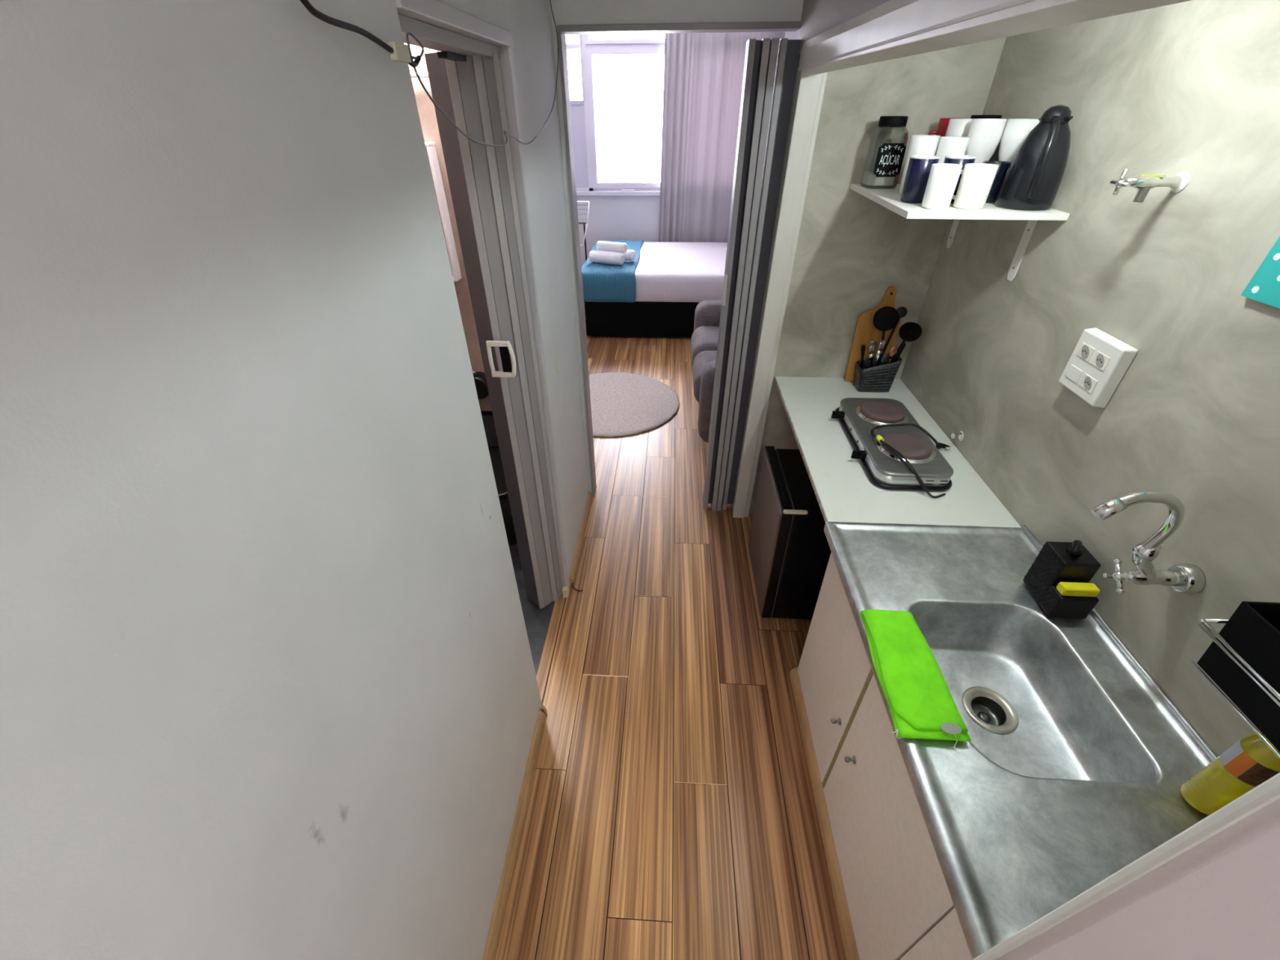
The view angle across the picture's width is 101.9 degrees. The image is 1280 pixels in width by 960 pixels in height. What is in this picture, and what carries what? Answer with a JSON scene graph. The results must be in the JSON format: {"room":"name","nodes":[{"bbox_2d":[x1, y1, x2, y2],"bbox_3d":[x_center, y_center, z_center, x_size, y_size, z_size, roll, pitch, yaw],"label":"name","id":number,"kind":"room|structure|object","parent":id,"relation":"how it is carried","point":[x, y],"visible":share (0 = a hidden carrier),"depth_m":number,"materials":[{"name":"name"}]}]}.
{"room":"studio apartment","nodes":[
{"label":"studio apartment","id":0,"kind":"room"},
{"bbox_2d":[0,0,589,959],"bbox_3d":[-0.466,0.265,0.749,0.080,2.500,4.050,2,36,3],"label":"wall","id":1,"kind":"structure","parent":0,"point":[268,688],"depth_m":0.57,"materials":[{"name":"white paint"}]},
{"bbox_2d":[299,0,421,67],"bbox_3d":[-0.374,-0.618,0.676,0.012,0.111,0.379,2,36,3],"label":"cable","id":2,"kind":"object","parent":1,"relation":"attached to","point":[398,52],"visible":1,"depth_m":0.72,"materials":[{"name":"black plastic"}]},
{"bbox_2d":[397,13,500,58],"bbox_3d":[-0.428,-0.951,1.123,0.070,0.026,0.670,2,36,3],"label":"trim","id":3,"kind":"structure","parent":1,"relation":"attached to","point":[432,37],"depth_m":1.07,"materials":[{"name":"grey plastic"}]},
{"bbox_2d":[436,51,466,61],"bbox_3d":[-0.446,-1.023,1.257,0.023,0.011,0.180,2,36,3],"label":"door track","id":4,"kind":"structure","parent":1,"relation":"attached to","point":[442,55],"depth_m":1.21,"materials":[{"name":"black plastic"}]},
{"bbox_2d":[395,0,512,47],"bbox_3d":[-0.410,-0.980,1.113,0.094,0.032,0.700,2,36,3],"label":"trim","id":5,"kind":"structure","parent":1,"relation":"attached to","point":[437,13],"depth_m":1.04,"materials":[{"name":"grey wood"}]},
{"bbox_2d":[405,0,558,146],"bbox_3d":[-0.329,-1.170,1.317,0.011,0.539,1.402,1,36,2],"label":"wire","id":6,"kind":"object","parent":1,"relation":"attached to","point":[407,33],"visible":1,"depth_m":1.03,"materials":[{"name":"grey"}]},
{"bbox_2d":[424,52,565,608],"bbox_3d":[-0.426,-0.246,1.870,0.192,2.006,0.164,-17,39,-21],"label":"door","id":7,"kind":"structure","parent":1,"relation":"in","point":[469,93],"depth_m":1.62,"materials":[{"name":"grey plastic"}]},
{"bbox_2d":[481,710,546,959],"bbox_3d":[-0.447,1.668,0.901,0.024,0.046,2.660,2,36,3],"label":"baseboard","id":8,"kind":"structure","parent":1,"relation":"attached to","point":[496,922],"depth_m":1.62,"materials":[{"name":"brown wood"}]},
{"bbox_2d":[498,46,569,591],"bbox_3d":[-0.390,-0.312,1.946,0.091,2.035,0.106,2,36,3],"label":"trim","id":9,"kind":"structure","parent":1,"relation":"attached to","point":[505,60],"depth_m":1.65,"materials":[{"name":"grey"}]},
{"bbox_2d":[540,704,547,716],"bbox_3d":[-0.367,0.878,1.997,0.027,0.045,0.042,2,36,3],"label":"trim","id":10,"kind":"structure","parent":1,"relation":"attached to","point":[543,708],"depth_m":1.99,"materials":[{"name":"brown wood"}]},
{"bbox_2d":[541,597,566,703],"bbox_3d":[-0.369,0.711,2.268,0.005,0.004,0.600,2,36,3],"label":"trim","id":11,"kind":"structure","parent":1,"relation":"attached to","point":[565,597],"depth_m":2.22,"materials":[{"name":"brown wood"}]},
{"bbox_2d":[555,348,559,374],"bbox_3d":[-0.337,-0.481,2.111,0.001,0.115,0.042,2,36,3],"label":"strike plate","id":12,"kind":"object","parent":1,"relation":"attached to","point":[557,358],"visible":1,"depth_m":2.11,"materials":[{"name":"beige"}]},
{"bbox_2d":[557,31,596,497],"bbox_3d":[-0.283,-0.784,2.529,0.014,2.118,0.100,2,36,3],"label":"trim","id":13,"kind":"structure","parent":1,"relation":"attached to","point":[562,37],"depth_m":2.29,"materials":[{"name":"grey plastic"}]},
{"bbox_2d":[568,491,593,584],"bbox_3d":[-0.312,0.289,2.812,0.024,0.046,0.700,2,36,3],"label":"baseboard","id":14,"kind":"structure","parent":1,"relation":"attached to","point":[572,576],"depth_m":2.75,"materials":[{"name":"brown wood"}]},
{"bbox_2d":[494,302,846,959],"bbox_3d":[0.085,0.036,3.200,3.255,0.004,8.350,2,36,3],"label":"floor","id":15,"kind":"structure","parent":0,"point":[671,814],"depth_m":1.91,"materials":[{"name":"laminate"}]},
{"bbox_2d":[488,446,517,545],"bbox_3d":[-0.729,0.117,2.735,0.340,0.420,0.450,2,36,3],"label":"toilet","id":16,"kind":"object","parent":15,"relation":"on","point":[494,451],"visible":0.11,"depth_m":2.62,"materials":[{"name":"black ceramic"}]},
{"bbox_2d":[562,586,568,597],"bbox_3d":[-0.354,0.533,2.470,0.024,0.050,0.027,2,36,3],"label":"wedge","id":17,"kind":"object","parent":15,"relation":"on","point":[565,589],"visible":1,"depth_m":2.46,"materials":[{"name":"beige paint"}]},
{"bbox_2d":[571,582,582,591],"bbox_3d":[-0.305,0.520,2.506,0.060,0.033,0.018,12,37,16],"label":"cable","id":18,"kind":"object","parent":15,"relation":"on","point":[573,587],"visible":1,"depth_m":2.51,"materials":[{"name":"brown"}]},
{"bbox_2d":[577,200,589,261],"bbox_3d":[-0.789,-2.556,5.882,0.509,1.077,0.036,2,36,3],"label":"drying rack","id":19,"kind":"object","parent":15,"relation":"on","point":[584,223],"visible":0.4,"depth_m":5.70,"materials":[{"name":"white plastic"}]},
{"bbox_2d":[588,372,679,437],"bbox_3d":[-0.231,-0.624,4.101,1.083,0.021,1.083,2,36,3],"label":"rug","id":20,"kind":"object","parent":15,"relation":"on","point":[623,404],"visible":0.58,"depth_m":4.04,"materials":[{"name":"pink carpet"}]},
{"bbox_2d":[584,241,727,337],"bbox_3d":[0.476,-2.099,5.609,1.997,0.600,1.532,2,36,3],"label":"bed","id":21,"kind":"object","parent":15,"relation":"on","point":[672,279],"visible":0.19,"depth_m":5.07,"materials":[{"name":"black"}]},
{"bbox_2d":[581,240,644,302],"bbox_3d":[-0.268,-2.271,5.532,0.546,0.268,1.574,2,36,3],"label":"throw blanket","id":22,"kind":"object","parent":21,"relation":"on","point":[602,282],"visible":0.59,"depth_m":4.92,"materials":[{"name":"blue fabric"}]},
{"bbox_2d":[588,250,624,265],"bbox_3d":[-0.327,-2.173,5.075,0.359,0.106,0.117,14,38,19],"label":"rolled towel","id":23,"kind":"object","parent":22,"relation":"on","point":[612,258],"visible":1,"depth_m":5.03,"materials":[{"name":"white fabric"}]},
{"bbox_2d":[596,240,627,253],"bbox_3d":[-0.274,-2.278,5.070,0.314,0.090,0.099,14,38,19],"label":"rolled towel","id":24,"kind":"object","parent":23,"relation":"on","point":[604,246],"visible":1,"depth_m":5.03,"materials":[{"name":"white fabric"}]},
{"bbox_2d":[599,249,635,261],"bbox_3d":[-0.228,-2.263,5.201,0.378,0.102,0.112,13,38,18],"label":"rolled towel","id":25,"kind":"object","parent":22,"relation":"on","point":[630,255],"visible":0.48,"depth_m":5.12,"materials":[{"name":"white fabric"}]},
{"bbox_2d":[690,299,721,443],"bbox_3d":[0.957,-0.970,3.833,1.125,0.880,1.590,2,36,3],"label":"sofa","id":26,"kind":"object","parent":15,"relation":"on","point":[704,337],"visible":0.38,"depth_m":3.73,"materials":[{"name":"grey fabric"}]},
{"bbox_2d":[692,350,716,402],"bbox_3d":[0.717,-0.721,3.678,0.675,0.260,0.520,2,36,3],"label":"seat cushion","id":27,"kind":"object","parent":26,"relation":"on","point":[704,357],"depth_m":3.62,"materials":[{"name":"grey fabric"}]},
{"bbox_2d":[690,326,719,365],"bbox_3d":[0.746,-1.026,4.105,0.675,0.255,0.530,2,36,3],"label":"seat cushion","id":28,"kind":"object","parent":26,"relation":"on","point":[703,338],"depth_m":3.98,"materials":[{"name":"grey fabric"}]},
{"bbox_2d":[748,445,831,619],"bbox_3d":[0.830,0.250,2.334,0.560,0.654,0.490,2,36,3],"label":"mini fridge","id":29,"kind":"object","parent":15,"relation":"on","point":[790,552],"visible":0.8,"depth_m":2.17,"materials":[{"name":"black metal"}]},
{"bbox_2d":[797,552,972,959],"bbox_3d":[0.854,0.786,1.449,0.554,0.820,1.055,2,36,3],"label":"base cabinet","id":30,"kind":"object","parent":15,"relation":"on","point":[901,907],"visible":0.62,"depth_m":1.36,"materials":[{"name":"beige laminate"}]},
{"bbox_2d":[789,666,859,959],"bbox_3d":[0.596,1.094,1.686,0.024,0.046,1.080,2,36,3],"label":"baseboard","id":31,"kind":"structure","parent":30,"relation":"attached to","point":[848,938],"depth_m":1.65,"materials":[{"name":"brown wood"}]},
{"bbox_2d":[774,376,1021,527],"bbox_3d":[0.904,-0.167,2.034,0.584,0.018,1.067,2,36,3],"label":"countertop","id":32,"kind":"structure","parent":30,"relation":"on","point":[844,492],"depth_m":1.80,"materials":[{"name":"white laminate"}]},
{"bbox_2d":[844,285,901,381],"bbox_3d":[1.048,-0.642,2.310,0.183,0.424,0.040,2,36,3],"label":"cutting board","id":33,"kind":"object","parent":32,"relation":"on","point":[865,331],"visible":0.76,"depth_m":2.30,"materials":[{"name":"brown wood"}]},
{"bbox_2d":[853,353,902,392],"bbox_3d":[1.052,-0.480,2.317,0.166,0.155,0.096,2,36,3],"label":"utensil basket","id":34,"kind":"object","parent":32,"relation":"on","point":[880,378],"visible":0.98,"depth_m":2.30,"materials":[{"name":"black plastic"}]},
{"bbox_2d":[859,344,866,368],"bbox_3d":[0.985,-0.506,2.305,0.049,0.197,0.013,-3,36,-3],"label":"kitchen knife","id":35,"kind":"object","parent":34,"relation":"in","point":[863,347],"visible":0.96,"depth_m":2.27,"materials":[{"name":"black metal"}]},
{"bbox_2d":[868,345,874,367],"bbox_3d":[1.025,-0.504,2.299,0.070,0.199,0.006,-4,36,-4],"label":"fork","id":36,"kind":"object","parent":34,"relation":"in","point":[871,356],"visible":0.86,"depth_m":2.27,"materials":[{"name":"silver metal"}]},
{"bbox_2d":[868,340,876,367],"bbox_3d":[1.022,-0.521,2.314,0.044,0.209,0.009,-2,36,-2],"label":"spoon","id":37,"kind":"object","parent":34,"relation":"in","point":[873,343],"visible":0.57,"depth_m":2.26,"materials":[{"name":"silver metal"}]},
{"bbox_2d":[868,340,876,351],"bbox_3d":[1.017,-0.585,2.268,0.034,0.052,0.008,2,36,3],"label":"bowl","id":38,"kind":"object","parent":37,"relation":"on","point":[873,343],"depth_m":2.26,"materials":[{"name":"silver metal"}]},
{"bbox_2d":[874,340,885,366],"bbox_3d":[1.034,-0.504,2.275,0.022,0.225,0.012,2,36,3],"label":"fork","id":39,"kind":"object","parent":34,"relation":"in","point":[879,352],"visible":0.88,"depth_m":2.24,"materials":[{"name":"silver metal"}]},
{"bbox_2d":[872,306,898,365],"bbox_3d":[1.032,-0.570,2.253,0.099,0.359,0.032,2,36,3],"label":"skimmer","id":40,"kind":"object","parent":34,"relation":"in","point":[886,318],"visible":0.8,"depth_m":2.17,"materials":[{"name":"black plastic"}]},
{"bbox_2d":[876,306,907,365],"bbox_3d":[1.087,-0.585,2.283,0.082,0.349,0.018,2,36,3],"label":"serving spoon","id":41,"kind":"object","parent":34,"relation":"in","point":[902,311],"visible":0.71,"depth_m":2.22,"materials":[{"name":"black plastic"}]},
{"bbox_2d":[888,346,897,363],"bbox_3d":[1.092,-0.491,2.281,0.034,0.196,0.010,7,36,9],"label":"spoon","id":42,"kind":"object","parent":34,"relation":"in","point":[893,351],"visible":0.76,"depth_m":2.24,"materials":[{"name":"brown wood"}]},
{"bbox_2d":[888,346,897,358],"bbox_3d":[1.091,-0.549,2.239,0.034,0.052,0.008,2,36,3],"label":"bowl","id":43,"kind":"object","parent":42,"relation":"on","point":[893,351],"depth_m":2.23,"materials":[{"name":"wood"}]},
{"bbox_2d":[892,342,906,362],"bbox_3d":[1.111,-0.503,2.286,0.057,0.213,0.013,5,36,8],"label":"kitchen knife","id":44,"kind":"object","parent":34,"relation":"in","point":[902,346],"visible":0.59,"depth_m":2.24,"materials":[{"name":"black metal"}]},
{"bbox_2d":[889,322,921,363],"bbox_3d":[1.133,-0.539,2.271,0.118,0.288,0.076,2,36,3],"label":"ladle","id":45,"kind":"object","parent":34,"relation":"in","point":[908,331],"visible":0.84,"depth_m":2.20,"materials":[{"name":"black plastic"}]},
{"bbox_2d":[898,322,921,342],"bbox_3d":[1.147,-0.627,2.207,0.087,0.069,0.076,2,36,3],"label":"bowl","id":46,"kind":"object","parent":45,"relation":"on","point":[908,331],"depth_m":2.20,"materials":[{"name":"black plastic"}]},
{"bbox_2d":[831,397,953,497],"bbox_3d":[0.959,-0.158,1.922,0.388,0.096,0.614,2,36,3],"label":"hot plate","id":47,"kind":"object","parent":32,"relation":"on","point":[895,452],"visible":1,"depth_m":1.83,"materials":[{"name":"silver metal"}]},
{"bbox_2d":[823,521,1217,959],"bbox_3d":[0.841,0.511,1.230,0.592,0.209,1.026,2,36,3],"label":"sink","id":48,"kind":"object","parent":30,"relation":"on","point":[1076,763],"visible":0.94,"depth_m":1.14,"materials":[{"name":"silver metal"}]},
{"bbox_2d":[859,608,971,753],"bbox_3d":[0.595,0.430,1.162,0.154,0.024,0.344,2,36,3],"label":"cleaning cloth","id":49,"kind":"object","parent":48,"relation":"on","point":[921,703],"visible":1,"depth_m":1.14,"materials":[{"name":"green fabric"}]},
{"bbox_2d":[971,696,1006,725],"bbox_3d":[0.854,0.580,1.282,0.076,0.036,0.076,2,36,3],"label":"drain","id":50,"kind":"object","parent":48,"relation":"on","point":[985,710],"depth_m":1.29,"materials":[{"name":"grey metal"}]},
{"bbox_2d":[1022,539,1101,618],"bbox_3d":[1.067,0.236,1.293,0.093,0.178,0.128,2,36,3],"label":"soap dispenser","id":51,"kind":"object","parent":48,"relation":"on","point":[1056,562],"visible":0.98,"depth_m":1.28,"materials":[{"name":"black plastic"}]},
{"bbox_2d":[1039,585,1098,618],"bbox_3d":[1.066,0.304,1.292,0.090,0.070,0.046,2,36,3],"label":"tray","id":52,"kind":"object","parent":51,"relation":"on","point":[1055,605],"depth_m":1.28,"materials":[{"name":"black plastic"}]},
{"bbox_2d":[1056,582,1100,596],"bbox_3d":[1.066,0.266,1.263,0.082,0.024,0.028,2,36,3],"label":"sponge","id":53,"kind":"object","parent":51,"relation":"on","point":[1065,588],"visible":1,"depth_m":1.25,"materials":[{"name":"yellow"}]},
{"bbox_2d":[1180,731,1279,815],"bbox_3d":[1.039,0.490,0.883,0.081,0.246,0.064,2,36,3],"label":"detergent bottle","id":54,"kind":"object","parent":48,"relation":"on","point":[1249,762],"visible":0.74,"depth_m":0.88,"materials":[{"name":"yellow plastic"}]},
{"bbox_2d":[551,0,803,493],"bbox_3d":[0.220,-1.047,2.305,3.650,2.800,0.080,2,36,3],"label":"wall","id":55,"kind":"structure","parent":0,"point":[565,11],"depth_m":1.83,"materials":[{"name":"grey paint"}]},
{"bbox_2d":[556,21,801,34],"bbox_3d":[0.137,-1.638,1.881,0.867,0.019,0.095,2,36,3],"label":"trim","id":56,"kind":"structure","parent":55,"relation":"attached to","point":[780,26],"depth_m":1.85,"materials":[{"name":"grey plastic"}]},
{"bbox_2d":[576,29,799,266],"bbox_3d":[0.468,-3.593,5.835,3.650,2.800,0.200,2,36,3],"label":"wall","id":57,"kind":"structure","parent":0,"point":[631,218],"depth_m":6.12,"materials":[{"name":"grey paint"}]},
{"bbox_2d":[566,34,665,195],"bbox_3d":[0.180,-3.945,5.484,2.370,1.655,0.110,2,36,3],"label":"window","id":58,"kind":"structure","parent":57,"relation":"attached to","point":[583,112],"depth_m":5.59,"materials":[{"name":"grey"}]},
{"bbox_3d":[0.276,-4.582,4.943,2.600,0.024,0.112,2,36,3],"label":"curtain rod","id":59,"kind":"object","parent":57,"relation":"attached to","visible":0},
{"bbox_2d":[658,31,785,242],"bbox_3d":[0.805,-3.491,5.639,1.201,2.540,0.057,2,36,3],"label":"curtain","id":60,"kind":"object","parent":59,"relation":"hanging from","point":[704,72],"visible":0.55,"depth_m":5.50,"materials":[{"name":"fabric"}]},
{"bbox_2d":[404,36,1006,514],"bbox_3d":[-0.165,-0.877,2.330,2.790,2.500,0.120,2,36,3],"label":"wall","id":61,"kind":"structure","parent":0,"point":[851,247],"depth_m":2.08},
{"bbox_2d":[409,71,428,77],"bbox_3d":[-0.742,-1.463,1.874,0.650,0.026,0.016,2,36,3],"label":"light fixture","id":62,"kind":"object","parent":61,"relation":"attached to","point":[422,74],"visible":0.08,"depth_m":1.87,"materials":[{"name":"white plastic"}]},
{"bbox_2d":[424,142,461,281],"bbox_3d":[-0.971,-1.097,2.155,0.345,0.510,0.060,2,36,3],"label":"wall mirror","id":63,"kind":"object","parent":61,"relation":"attached to","point":[431,150],"visible":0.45,"depth_m":2.12,"materials":[{"name":"grey mirror"}]},
{"bbox_2d":[426,147,453,276],"bbox_3d":[-0.973,-1.097,2.155,0.318,0.486,0.010,2,36,3],"label":"mirror glass","id":64,"kind":"object","parent":63,"relation":"attached to","point":[433,150],"depth_m":2.11,"materials":[{"name":"white"}]},
{"bbox_2d":[472,370,488,399],"bbox_3d":[-0.805,-0.481,2.580,0.123,0.155,0.072,2,36,3],"label":"toilet roll holder","id":65,"kind":"object","parent":61,"relation":"attached to","point":[479,377],"visible":0.44,"depth_m":2.55,"materials":[{"name":"black plastic"}]},
{"bbox_2d":[480,410,493,415],"bbox_3d":[-0.970,-0.354,2.714,1.155,0.012,0.022,2,36,3],"label":"trim","id":66,"kind":"structure","parent":61,"relation":"attached to","point":[482,412],"depth_m":2.70,"materials":[{"name":"black"}]},
{"bbox_2d":[481,414,498,447],"bbox_3d":[-0.968,-0.108,2.896,1.155,0.600,0.015,2,36,3],"label":"trim","id":67,"kind":"structure","parent":61,"relation":"attached to","point":[488,420],"depth_m":2.76,"materials":[{"name":"tile"}]},
{"bbox_2d":[702,37,800,511],"bbox_3d":[0.478,-0.693,2.413,0.232,2.073,0.111,2,36,3],"label":"door","id":68,"kind":"structure","parent":61,"relation":"in","point":[771,65],"depth_m":2.17,"materials":[{"name":"grey plastic"}]},
{"bbox_2d":[798,0,1279,959],"bbox_3d":[0.890,0.304,0.681,0.872,2.500,4.050,2,36,3],"label":"wall","id":69,"kind":"structure","parent":0,"point":[1219,899],"depth_m":0.42,"materials":[{"name":"grey paint"}]},
{"bbox_2d":[733,70,827,517],"bbox_3d":[0.592,-0.644,2.427,0.135,2.000,0.170,2,36,3],"label":"trim","id":70,"kind":"structure","parent":69,"relation":"attached to","point":[809,88],"depth_m":2.15,"materials":[{"name":"white paint"}]},
{"bbox_2d":[797,0,1033,69],"bbox_3d":[0.494,-0.806,0.940,0.013,0.005,2.140,2,36,3],"label":"trim","id":71,"kind":"structure","parent":69,"relation":"attached to","point":[1015,2],"depth_m":0.84,"materials":[{"name":"white paint"}]},
{"bbox_2d":[798,0,1191,74],"bbox_3d":[0.519,-0.883,0.883,0.058,0.244,2.140,2,36,3],"label":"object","id":72,"kind":"structure","parent":69,"relation":"attached to","point":[892,19],"depth_m":0.87,"materials":[{"name":"white paint"}]},
{"bbox_2d":[972,772,1279,959],"bbox_3d":[0.469,0.628,0.684,0.036,1.975,0.072,2,36,3],"label":"trim","id":73,"kind":"structure","parent":69,"relation":"attached to","point":[1268,791],"depth_m":0.46,"materials":[{"name":"white paint"}]},
{"bbox_2d":[900,0,1279,756],"bbox_3d":[1.206,-0.016,1.293,0.100,2.300,2.650,2,36,3],"label":"wall","id":74,"kind":"structure","parent":0,"point":[1193,86],"depth_m":1.19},
{"bbox_2d":[951,431,964,440],"bbox_3d":[1.177,-0.164,1.929,0.030,0.038,0.038,2,36,3],"label":"pipe stub","id":75,"kind":"object","parent":74,"relation":"attached to","point":[960,435],"visible":1,"depth_m":1.92,"materials":[{"name":"silver metal"}]},
{"bbox_2d":[850,183,1069,280],"bbox_3d":[0.990,-0.850,1.776,0.428,0.216,0.678,2,36,3],"label":"wall shelf","id":76,"kind":"object","parent":74,"relation":"attached to","point":[890,198],"visible":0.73,"depth_m":1.51,"materials":[{"name":"white plastic"}]},
{"bbox_2d":[860,115,908,188],"bbox_3d":[0.871,-1.158,1.837,0.108,0.213,0.110,2,36,3],"label":"jar","id":77,"kind":"object","parent":76,"relation":"on","point":[890,157],"visible":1,"depth_m":1.81,"materials":[{"name":"clear glass"}]},
{"bbox_2d":[900,155,939,203],"bbox_3d":[0.854,-0.919,1.584,0.081,0.121,0.101,26,43,31],"label":"mug","id":78,"kind":"object","parent":76,"relation":"on","point":[919,166],"visible":0.94,"depth_m":1.55,"materials":[{"name":"blue ceramic"}]},
{"bbox_2d":[898,134,941,194],"bbox_3d":[0.910,-1.030,1.700,0.088,0.165,0.088,2,36,3],"label":"cup","id":79,"kind":"object","parent":76,"relation":"on","point":[919,144],"visible":0.52,"depth_m":1.65,"materials":[{"name":"white ceramic"}]},
{"bbox_2d":[928,118,953,155],"bbox_3d":[1.068,-1.157,1.840,0.086,0.206,0.104,-25,43,-30],"label":"mug","id":80,"kind":"object","parent":76,"relation":"on","point":[944,122],"visible":0.25,"depth_m":1.78,"materials":[{"name":"red ceramic"}]},
{"bbox_2d":[921,163,962,209],"bbox_3d":[0.862,-0.847,1.496,0.078,0.108,0.105,2,36,3],"label":"mug","id":81,"kind":"object","parent":76,"relation":"on","point":[943,178],"visible":1,"depth_m":1.46,"materials":[{"name":"white ceramic"}]},
{"bbox_2d":[935,136,969,163],"bbox_3d":[0.981,-1.000,1.661,0.084,0.162,0.084,2,36,3],"label":"cup","id":82,"kind":"object","parent":76,"relation":"on","point":[948,145],"visible":0.4,"depth_m":1.60,"materials":[{"name":"white ceramic"}]},
{"bbox_2d":[945,118,973,137],"bbox_3d":[1.054,-1.083,1.738,0.093,0.206,0.093,2,36,3],"label":"cup","id":83,"kind":"object","parent":76,"relation":"on","point":[956,126],"visible":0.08,"depth_m":1.67,"materials":[{"name":"white ceramic"}]},
{"bbox_2d":[943,155,976,203],"bbox_3d":[0.951,-0.919,1.584,0.083,0.121,0.109,2,36,3],"label":"mug","id":84,"kind":"object","parent":76,"relation":"on","point":[962,160],"visible":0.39,"depth_m":1.52,"materials":[{"name":"blue ceramic"}]},
{"bbox_2d":[951,163,999,209],"bbox_3d":[0.951,-0.841,1.486,0.093,0.108,0.098,2,36,3],"label":"mug","id":85,"kind":"object","parent":76,"relation":"on","point":[976,180],"visible":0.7,"depth_m":1.46,"materials":[{"name":"white ceramic"}]},
{"bbox_2d":[964,118,1007,163],"bbox_3d":[1.067,-1.016,1.643,0.093,0.208,0.093,2,36,3],"label":"cup","id":86,"kind":"object","parent":76,"relation":"on","point":[984,135],"visible":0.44,"depth_m":1.58,"materials":[{"name":"white ceramic"}]},
{"bbox_2d":[970,115,1002,118],"bbox_3d":[1.147,-1.119,1.780,0.090,0.215,0.090,2,36,3],"label":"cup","id":87,"kind":"object","parent":76,"relation":"on","point":[971,116],"visible":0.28,"depth_m":1.69,"materials":[{"name":"black"}]},
{"bbox_2d":[982,160,1011,203],"bbox_3d":[1.066,-0.904,1.576,0.076,0.105,0.076,2,36,3],"label":"tumbler","id":88,"kind":"object","parent":76,"relation":"on","point":[1003,166],"visible":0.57,"depth_m":1.55,"materials":[{"name":"blue ceramic"}]},
{"bbox_2d":[998,118,1039,161],"bbox_3d":[1.150,-0.991,1.607,0.093,0.208,0.093,2,36,3],"label":"cup","id":89,"kind":"object","parent":76,"relation":"on","point":[1016,130],"visible":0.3,"depth_m":1.55,"materials":[{"name":"white ceramic"}]},
{"bbox_2d":[995,105,1073,210],"bbox_3d":[1.116,-0.895,1.445,0.142,0.242,0.146,-10,37,-13],"label":"thermos jug","id":90,"kind":"object","parent":76,"relation":"on","point":[1033,179],"visible":1,"depth_m":1.42,"materials":[{"name":"black plastic"}]},
{"bbox_2d":[1058,327,1137,408],"bbox_3d":[1.148,-0.285,1.313,0.034,0.153,0.153,2,36,3],"label":"socket plate","id":91,"kind":"object","parent":74,"relation":"attached to","point":[1099,361],"visible":1,"depth_m":1.29,"materials":[{"name":"white plastic"}]},
{"bbox_2d":[1080,344,1088,359],"bbox_3d":[1.133,-0.326,1.322,0.001,0.032,0.032,2,36,3],"label":"socket","id":92,"kind":"object","parent":91,"relation":"attached to","point":[1084,348],"depth_m":1.32,"materials":[{"name":"white plastic"}]},
{"bbox_2d":[1084,376,1092,391],"bbox_3d":[1.130,-0.244,1.311,0.001,0.032,0.032,2,36,3],"label":"socket","id":93,"kind":"object","parent":91,"relation":"attached to","point":[1087,380],"depth_m":1.31,"materials":[{"name":"white plastic"}]},
{"bbox_2d":[1095,353,1104,368],"bbox_3d":[1.130,-0.293,1.276,0.001,0.032,0.032,2,36,3],"label":"socket","id":94,"kind":"object","parent":91,"relation":"attached to","point":[1100,357],"depth_m":1.27,"materials":[{"name":"white plastic"}]},
{"bbox_2d":[1090,490,1206,594],"bbox_3d":[0.984,0.121,1.017,0.312,0.266,0.068,0,36,0],"label":"sink faucet","id":95,"kind":"object","parent":74,"relation":"attached to","point":[1184,578],"visible":1,"depth_m":1.03,"materials":[{"name":"silver metal"}]},
{"bbox_2d":[1110,168,1190,202],"bbox_3d":[1.100,-0.638,1.126,0.133,0.065,0.052,2,36,3],"label":"tap","id":96,"kind":"object","parent":74,"relation":"attached to","point":[1144,183],"visible":1,"depth_m":1.11,"materials":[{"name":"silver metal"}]},
{"bbox_2d":[1132,186,1151,202],"bbox_3d":[1.096,-0.626,1.133,0.022,0.038,0.022,2,36,3],"label":"outlet","id":97,"kind":"object","parent":96,"relation":"attached to","point":[1143,191],"depth_m":1.13,"materials":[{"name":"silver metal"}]},
{"bbox_2d":[1191,600,1279,758],"bbox_3d":[1.025,0.352,0.733,0.186,0.150,0.372,2,36,3],"label":"dish rack","id":98,"kind":"object","parent":74,"relation":"attached to","point":[1242,659],"visible":1,"depth_m":0.82,"materials":[{"name":"black"}]},
{"bbox_2d":[1240,235,1279,308],"bbox_3d":[1.136,-0.377,0.801,0.012,0.258,0.266,2,36,3],"label":"wall picture","id":99,"kind":"object","parent":74,"relation":"attached to","point":[1264,286],"visible":1,"depth_m":0.94,"materials":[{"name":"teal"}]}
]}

